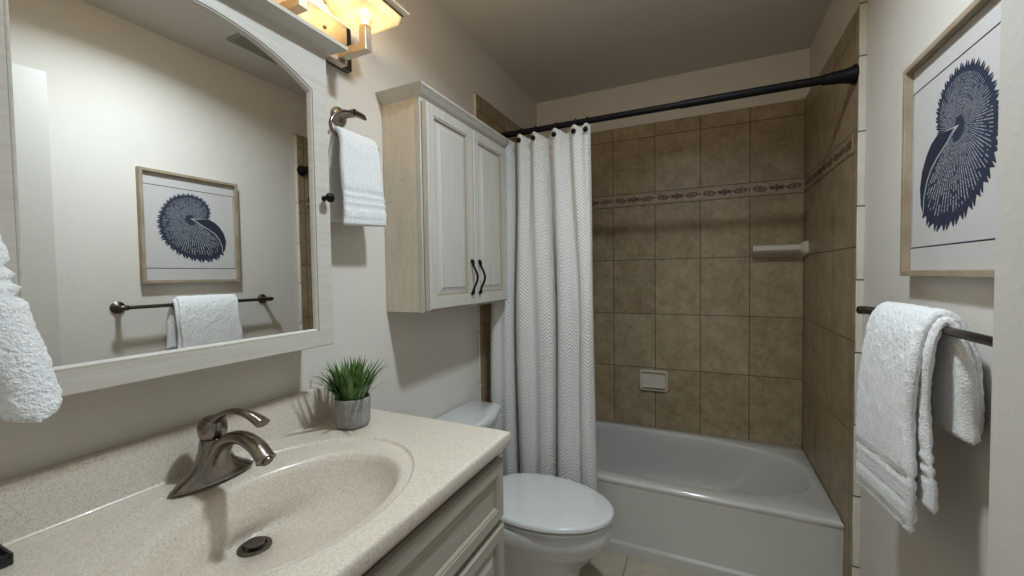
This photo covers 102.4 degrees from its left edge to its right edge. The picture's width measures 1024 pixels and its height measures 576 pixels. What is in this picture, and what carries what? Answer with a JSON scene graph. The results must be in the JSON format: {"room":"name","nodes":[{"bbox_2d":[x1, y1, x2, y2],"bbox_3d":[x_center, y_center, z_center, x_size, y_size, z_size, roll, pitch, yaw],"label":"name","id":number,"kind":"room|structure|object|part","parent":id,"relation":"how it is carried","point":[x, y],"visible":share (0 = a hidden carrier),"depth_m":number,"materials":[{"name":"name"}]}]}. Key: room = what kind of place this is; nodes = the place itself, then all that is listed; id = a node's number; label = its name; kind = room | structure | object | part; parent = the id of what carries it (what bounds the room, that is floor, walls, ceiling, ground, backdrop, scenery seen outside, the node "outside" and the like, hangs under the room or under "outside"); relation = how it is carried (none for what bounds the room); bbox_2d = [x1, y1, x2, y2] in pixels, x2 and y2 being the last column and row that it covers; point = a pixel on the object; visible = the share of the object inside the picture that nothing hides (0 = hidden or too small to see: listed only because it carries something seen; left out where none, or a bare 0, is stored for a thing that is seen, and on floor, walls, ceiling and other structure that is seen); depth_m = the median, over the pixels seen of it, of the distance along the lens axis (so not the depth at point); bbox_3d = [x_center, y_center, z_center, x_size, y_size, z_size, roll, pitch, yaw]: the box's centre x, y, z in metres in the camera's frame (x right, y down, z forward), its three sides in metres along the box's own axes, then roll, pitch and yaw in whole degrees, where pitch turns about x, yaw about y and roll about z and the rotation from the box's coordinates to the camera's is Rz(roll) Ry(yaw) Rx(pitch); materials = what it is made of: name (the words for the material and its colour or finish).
{"room":"bathroom","nodes":[
{"label":"bathroom","id":0,"kind":"room"},
{"bbox_2d":[0,0,536,480],"bbox_3d":[-0.428,0.023,1.682,0.120,2.476,2.880,0,2,25],"label":"wall","id":1,"kind":"structure","parent":0,"point":[431,358],"depth_m":1.39,"materials":[{"name":"paint"}]},
{"bbox_2d":[0,384,334,546],"bbox_3d":[-0.706,0.353,0.903,0.034,0.100,0.962,0,2,25],"label":"backsplash","id":2,"kind":"structure","parent":1,"relation":"attached to","point":[33,503],"depth_m":0.78,"materials":[{"name":"stone"}]},
{"bbox_2d":[0,0,347,396],"bbox_3d":[-0.657,-0.236,0.850,0.168,0.801,0.682,0,2,25],"label":"mirror","id":3,"kind":"object","parent":1,"relation":"attached to","point":[165,196],"visible":0.98,"depth_m":0.78,"materials":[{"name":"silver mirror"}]},
{"bbox_3d":[-0.662,-0.625,0.837,0.168,0.024,0.682,0,2,25],"label":"crown","id":4,"kind":"part","parent":3,"relation":"part of","materials":[{"name":"white wood"}]},
{"bbox_3d":[-0.486,-0.238,1.088,0.032,0.025,0.025,0,2,25],"label":"knob","id":5,"kind":"part","parent":3,"relation":"part of","materials":[{"name":"black metal"}]},
{"bbox_2d":[273,0,408,72],"bbox_3d":[-0.589,-0.740,0.917,0.234,0.146,0.825,0,2,25],"label":"vanity light","id":6,"kind":"object","parent":1,"relation":"attached to","point":[366,17],"visible":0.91,"depth_m":1.19,"materials":[{"name":"glass"}]},
{"bbox_3d":[-0.556,-0.718,1.022,0.108,0.074,0.025,0,2,25],"label":"arm","id":7,"kind":"part","parent":6,"relation":"part of","materials":[{"name":"silver metal"}]},
{"bbox_3d":[-0.465,-0.726,1.216,0.108,0.074,0.025,0,2,25],"label":"arm","id":8,"kind":"part","parent":6,"relation":"part of","materials":[{"name":"silver metal"}]},
{"bbox_3d":[-0.428,-0.794,1.196,0.152,0.042,0.152,0,2,25],"label":"lamp shade","id":9,"kind":"part","parent":6,"relation":"part of","materials":[{"name":"clear glass"}]},
{"bbox_2d":[329,106,378,149],"bbox_3d":[-0.507,-0.504,1.278,0.078,0.124,0.198,0,2,25],"label":"towel ring","id":10,"kind":"object","parent":1,"relation":"attached to","point":[339,116],"visible":0.73,"depth_m":1.26,"materials":[{"name":"silver metal"}]},
{"bbox_3d":[-0.512,-0.536,1.273,0.072,0.060,0.060,0,2,25],"label":"post","id":11,"kind":"part","parent":10,"relation":"part of","materials":[{"name":"silver metal"}]},
{"bbox_2d":[328,126,385,226],"bbox_3d":[-0.479,-0.330,1.269,0.089,0.292,0.169,0,2,25],"label":"hand towel","id":12,"kind":"object","parent":10,"relation":"hanging from","point":[355,179],"visible":0.97,"depth_m":1.23,"materials":[{"name":"white fabric"}]},
{"bbox_2d":[375,81,509,312],"bbox_3d":[-0.226,-0.309,1.708,0.221,0.769,0.685,0,2,25],"label":"upper cabinet","id":13,"kind":"object","parent":1,"relation":"attached to","point":[444,170],"visible":1,"depth_m":1.47,"materials":[{"name":"white wood"}]},
{"bbox_3d":[-0.242,-0.676,1.701,0.196,0.035,0.685,0,2,25],"label":"crown","id":14,"kind":"part","parent":13,"relation":"part of","materials":[{"name":"white wood"}]},
{"bbox_3d":[-0.228,-0.284,1.540,0.020,0.716,0.306,0,2,25],"label":"cabinet door","id":15,"kind":"part","parent":13,"relation":"part of","materials":[{"name":"white wood"}]},
{"bbox_3d":[-0.184,-0.292,1.689,0.018,0.735,0.625,0,2,25],"label":"frame","id":16,"kind":"part","parent":13,"relation":"part of","materials":[{"name":"white wood"}]},
{"bbox_3d":[-0.150,-0.043,1.650,0.033,0.145,0.016,0,2,25],"label":"door pull","id":17,"kind":"part","parent":13,"relation":"part of","materials":[{"name":"black metal"}]},
{"bbox_3d":[-0.124,-0.046,1.705,0.033,0.145,0.016,0,2,25],"label":"door pull","id":18,"kind":"part","parent":13,"relation":"part of","materials":[{"name":"black metal"}]},
{"bbox_3d":[-0.098,-0.295,1.819,0.020,0.716,0.306,0,2,25],"label":"cabinet door","id":19,"kind":"part","parent":13,"relation":"part of","materials":[{"name":"white wood"}]},
{"bbox_2d":[476,93,530,402],"bbox_3d":[0.009,0.122,2.464,0.010,2.216,0.840,0,2,25],"label":"tiled wall","id":20,"kind":"structure","parent":1,"relation":"attached to","point":[486,113],"depth_m":2.16,"materials":[{"name":"brown tile"}]},
{"bbox_2d":[473,92,480,400],"bbox_3d":[-0.169,0.135,2.081,0.012,2.216,0.008,0,2,25],"label":"trim","id":21,"kind":"structure","parent":20,"relation":"attached to","point":[478,306],"depth_m":2.08,"materials":[{"name":"tile"}]},
{"bbox_2d":[434,0,831,102],"bbox_3d":[0.305,-1.253,1.288,1.780,0.080,2.880,0,2,25],"label":"ceiling","id":22,"kind":"structure","parent":0,"point":[552,49],"depth_m":2.02,"materials":[{"name":"paint"}]},
{"bbox_2d":[579,550,697,575],"bbox_3d":[0.024,1.329,0.693,1.780,0.080,4.380,0,2,25],"label":"floor","id":23,"kind":"structure","parent":0,"point":[607,563],"depth_m":1.83,"materials":[{"name":"tile"}]},
{"bbox_2d":[361,454,504,575],"bbox_3d":[-0.447,0.866,0.807,0.586,0.850,0.930,0,2,25],"label":"vanity cabinet","id":24,"kind":"object","parent":23,"relation":"on","point":[464,536],"visible":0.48,"depth_m":0.92,"materials":[{"name":"beige wood"}]},
{"bbox_2d":[0,384,510,575],"bbox_3d":[-0.464,0.419,0.793,0.566,0.233,0.964,0,2,25],"label":"countertop","id":25,"kind":"structure","parent":24,"relation":"on","point":[332,500],"depth_m":0.82,"materials":[{"name":"stone"}]},
{"bbox_2d":[0,544,13,568],"bbox_3d":[-0.809,0.406,0.547,0.066,0.018,0.176,0,2,25],"label":"tray","id":26,"kind":"object","parent":25,"relation":"on","point":[6,556],"visible":1,"depth_m":0.61,"materials":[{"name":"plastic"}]},
{"bbox_2d":[169,408,275,495],"bbox_3d":[-0.586,0.323,0.824,0.215,0.159,0.154,1,3,45],"label":"faucet","id":27,"kind":"object","parent":25,"relation":"on","point":[215,462],"visible":1,"depth_m":0.84,"materials":[{"name":"silver metal"}]},
{"bbox_3d":[-0.569,0.279,0.838,0.194,0.072,0.053,0,2,25],"label":"lever handle","id":28,"kind":"part","parent":27,"relation":"part of","materials":[{"name":"silver metal"}]},
{"bbox_3d":[-0.555,0.340,0.835,0.193,0.102,0.048,0,2,25],"label":"spout","id":29,"kind":"part","parent":27,"relation":"part of","materials":[{"name":"silver metal"}]},
{"bbox_2d":[306,356,387,429],"bbox_3d":[-0.454,0.292,1.157,0.228,0.195,0.239,-1,2,-15],"label":"potted grass","id":30,"kind":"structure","parent":25,"relation":"on","point":[350,387],"depth_m":1.13,"materials":[{"name":"plant"}]},
{"bbox_2d":[334,393,370,429],"bbox_3d":[-0.451,0.348,1.166,0.098,0.083,0.098,0,2,25],"label":"pot","id":31,"kind":"object","parent":30,"relation":"attached to","point":[351,411],"depth_m":1.13,"materials":[{"name":"ceramic"}]},
{"bbox_3d":[-0.116,0.905,0.921,0.019,0.545,0.432,0,2,25],"label":"cabinet door","id":32,"kind":"part","parent":24,"relation":"part of","materials":[{"name":"white wood"}]},
{"bbox_2d":[436,400,613,575],"bbox_3d":[0.044,0.902,1.672,0.730,0.708,0.418,0,2,25],"label":"toilet","id":33,"kind":"object","parent":23,"relation":"on","point":[554,525],"visible":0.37,"depth_m":1.52,"materials":[{"name":"ceramic"}]},
{"bbox_3d":[-0.194,0.564,1.770,0.214,0.033,0.418,0,2,25],"label":"tank lid","id":34,"kind":"part","parent":33,"relation":"part of","materials":[{"name":"ceramic"}]},
{"bbox_3d":[-0.196,0.731,1.778,0.196,0.298,0.392,0,2,25],"label":"tank","id":35,"kind":"part","parent":33,"relation":"part of","materials":[{"name":"ceramic"}]},
{"bbox_3d":[0.128,0.851,1.631,0.543,0.042,0.380,0,2,25],"label":"lid","id":36,"kind":"part","parent":33,"relation":"part of","materials":[{"name":"plastic"}]},
{"bbox_3d":[0.132,0.866,1.630,0.520,0.014,0.371,0,2,25],"label":"seat","id":37,"kind":"part","parent":33,"relation":"part of","materials":[{"name":"plastic"}]},
{"bbox_3d":[0.083,1.065,1.661,0.636,0.382,0.373,0,2,25],"label":"bowl","id":38,"kind":"part","parent":33,"relation":"part of","materials":[{"name":"ceramic"}]},
{"bbox_2d":[596,419,843,575],"bbox_3d":[0.731,1.050,2.214,1.507,0.356,0.746,0,2,25],"label":"bathtub","id":39,"kind":"object","parent":23,"relation":"on","point":[699,504],"visible":0.58,"depth_m":1.84,"materials":[{"name":"ceramic"}]},
{"bbox_2d":[537,48,809,138],"bbox_3d":[0.908,-0.025,2.579,1.540,2.476,0.120,0,2,25],"label":"wall","id":40,"kind":"structure","parent":0,"point":[794,65],"depth_m":2.42,"materials":[{"name":"paint"}]},
{"bbox_2d":[591,98,804,447],"bbox_3d":[0.882,0.107,2.525,1.540,2.216,0.010,0,2,25],"label":"tiled wall","id":41,"kind":"structure","parent":40,"relation":"attached to","point":[679,290],"depth_m":2.40,"materials":[{"name":"brown tile"}]},
{"bbox_2d":[640,369,667,391],"bbox_3d":[0.869,0.570,2.526,0.166,0.126,0.032,0,2,25],"label":"soap dish","id":42,"kind":"object","parent":41,"relation":"attached to","point":[652,380],"visible":1,"depth_m":2.53,"materials":[{"name":"ceramic"}]},
{"bbox_2d":[592,178,803,208],"bbox_3d":[0.867,-0.547,2.498,1.508,0.072,0.004,0,2,25],"label":"trim","id":43,"kind":"structure","parent":41,"relation":"attached to","point":[792,185],"depth_m":2.38,"materials":[{"name":"tile"}]},
{"bbox_2d":[751,241,808,257],"bbox_3d":[1.421,-0.200,2.192,0.244,0.087,0.113,0,2,25],"label":"shelf","id":44,"kind":"object","parent":41,"relation":"attached to","point":[800,250],"visible":1,"depth_m":2.18,"materials":[{"name":"beige ceramic"}]},
{"bbox_2d":[809,0,993,575],"bbox_3d":[1.075,0.025,0.978,0.120,2.476,2.880,0,2,25],"label":"wall","id":45,"kind":"structure","parent":0,"point":[953,541],"depth_m":1.13,"materials":[{"name":"paint"}]},
{"bbox_2d":[802,7,858,575],"bbox_3d":[1.391,0.123,1.818,0.020,2.216,0.838,0,2,25],"label":"tiled wall","id":46,"kind":"structure","parent":45,"relation":"attached to","point":[831,111],"depth_m":1.70,"materials":[{"name":"brown tile"}]},
{"bbox_2d":[500,64,858,137],"bbox_3d":[0.518,-0.747,1.755,1.509,0.066,0.066,0,2,25],"label":"curtain rod","id":47,"kind":"object","parent":46,"relation":"attached to","point":[850,75],"visible":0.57,"depth_m":1.60,"materials":[{"name":"black metal"}]},
{"bbox_2d":[491,123,597,491],"bbox_3d":[0.134,0.199,1.975,0.546,1.859,0.108,0,2,26],"label":"shower curtain","id":48,"kind":"object","parent":47,"relation":"hanging from","point":[543,365],"visible":0.77,"depth_m":1.93,"materials":[{"name":"white fabric"}]},
{"bbox_2d":[571,118,576,133],"bbox_3d":[0.284,-0.727,1.852,0.023,0.080,0.070,0,2,25],"label":"curtain ring","id":49,"kind":"object","parent":47,"relation":"hanging from","point":[573,130],"visible":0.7,"depth_m":1.82,"materials":[{"name":"black metal"}]},
{"bbox_2d":[583,116,587,131],"bbox_3d":[0.333,-0.727,1.829,0.023,0.080,0.070,0,2,25],"label":"curtain ring","id":50,"kind":"object","parent":47,"relation":"hanging from","point":[585,128],"visible":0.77,"depth_m":1.80,"materials":[{"name":"black metal"}]},
{"bbox_2d":[804,133,852,191],"bbox_3d":[1.381,-0.531,1.823,0.004,0.072,0.788,0,2,25],"label":"trim","id":51,"kind":"structure","parent":46,"relation":"attached to","point":[844,150],"depth_m":1.72,"materials":[{"name":"tile"}]},
{"bbox_2d":[852,1,867,575],"bbox_3d":[1.211,0.137,1.435,0.022,2.216,0.008,0,2,25],"label":"trim","id":52,"kind":"structure","parent":46,"relation":"attached to","point":[863,7],"depth_m":1.42,"materials":[{"name":"tile"}]},
{"bbox_2d":[856,301,992,346],"bbox_3d":[0.938,0.078,0.927,0.084,0.054,0.710,0,2,25],"label":"towel bar","id":53,"kind":"object","parent":45,"relation":"attached to","point":[979,338],"visible":0.46,"depth_m":0.74,"materials":[{"name":"brown metal"}]},
{"bbox_2d":[855,301,985,533],"bbox_3d":[0.909,0.285,0.934,0.132,0.497,0.319,0,2,25],"label":"bath towel","id":54,"kind":"object","parent":53,"relation":"hanging from","point":[913,375],"visible":0.99,"depth_m":0.85,"materials":[{"name":"white fabric"}]},
{"bbox_2d":[900,0,1000,277],"bbox_3d":[0.947,-0.291,0.880,0.030,0.534,0.437,0,2,25],"label":"framed print","id":55,"kind":"object","parent":45,"relation":"attached to","point":[950,110],"visible":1,"depth_m":0.88,"materials":[{"name":"white paper"}]},
{"bbox_3d":[-0.261,0.074,0.081,1.540,2.476,0.120,0,2,25],"label":"wall","id":56,"kind":"structure","parent":0,"visible":0},
{"bbox_2d":[987,0,1023,575],"bbox_3d":[0.493,0.260,0.172,0.147,2.054,0.626,0,2,14],"label":"door","id":57,"kind":"structure","parent":56,"relation":"in","point":[1006,480],"depth_m":0.45,"materials":[{"name":"paint"}]},
{"bbox_3d":[-0.481,-0.204,0.283,0.198,0.125,0.078,0,2,25],"label":"towel ring","id":58,"kind":"object","parent":56,"relation":"attached to","visible":0},
{"bbox_2d":[0,235,62,423],"bbox_3d":[-0.471,-0.033,0.321,0.142,0.292,0.137,0,2,25],"label":"hand towel","id":59,"kind":"object","parent":58,"relation":"hanging from","point":[30,391],"visible":1,"depth_m":0.34,"materials":[{"name":"white fabric"}]}
]}

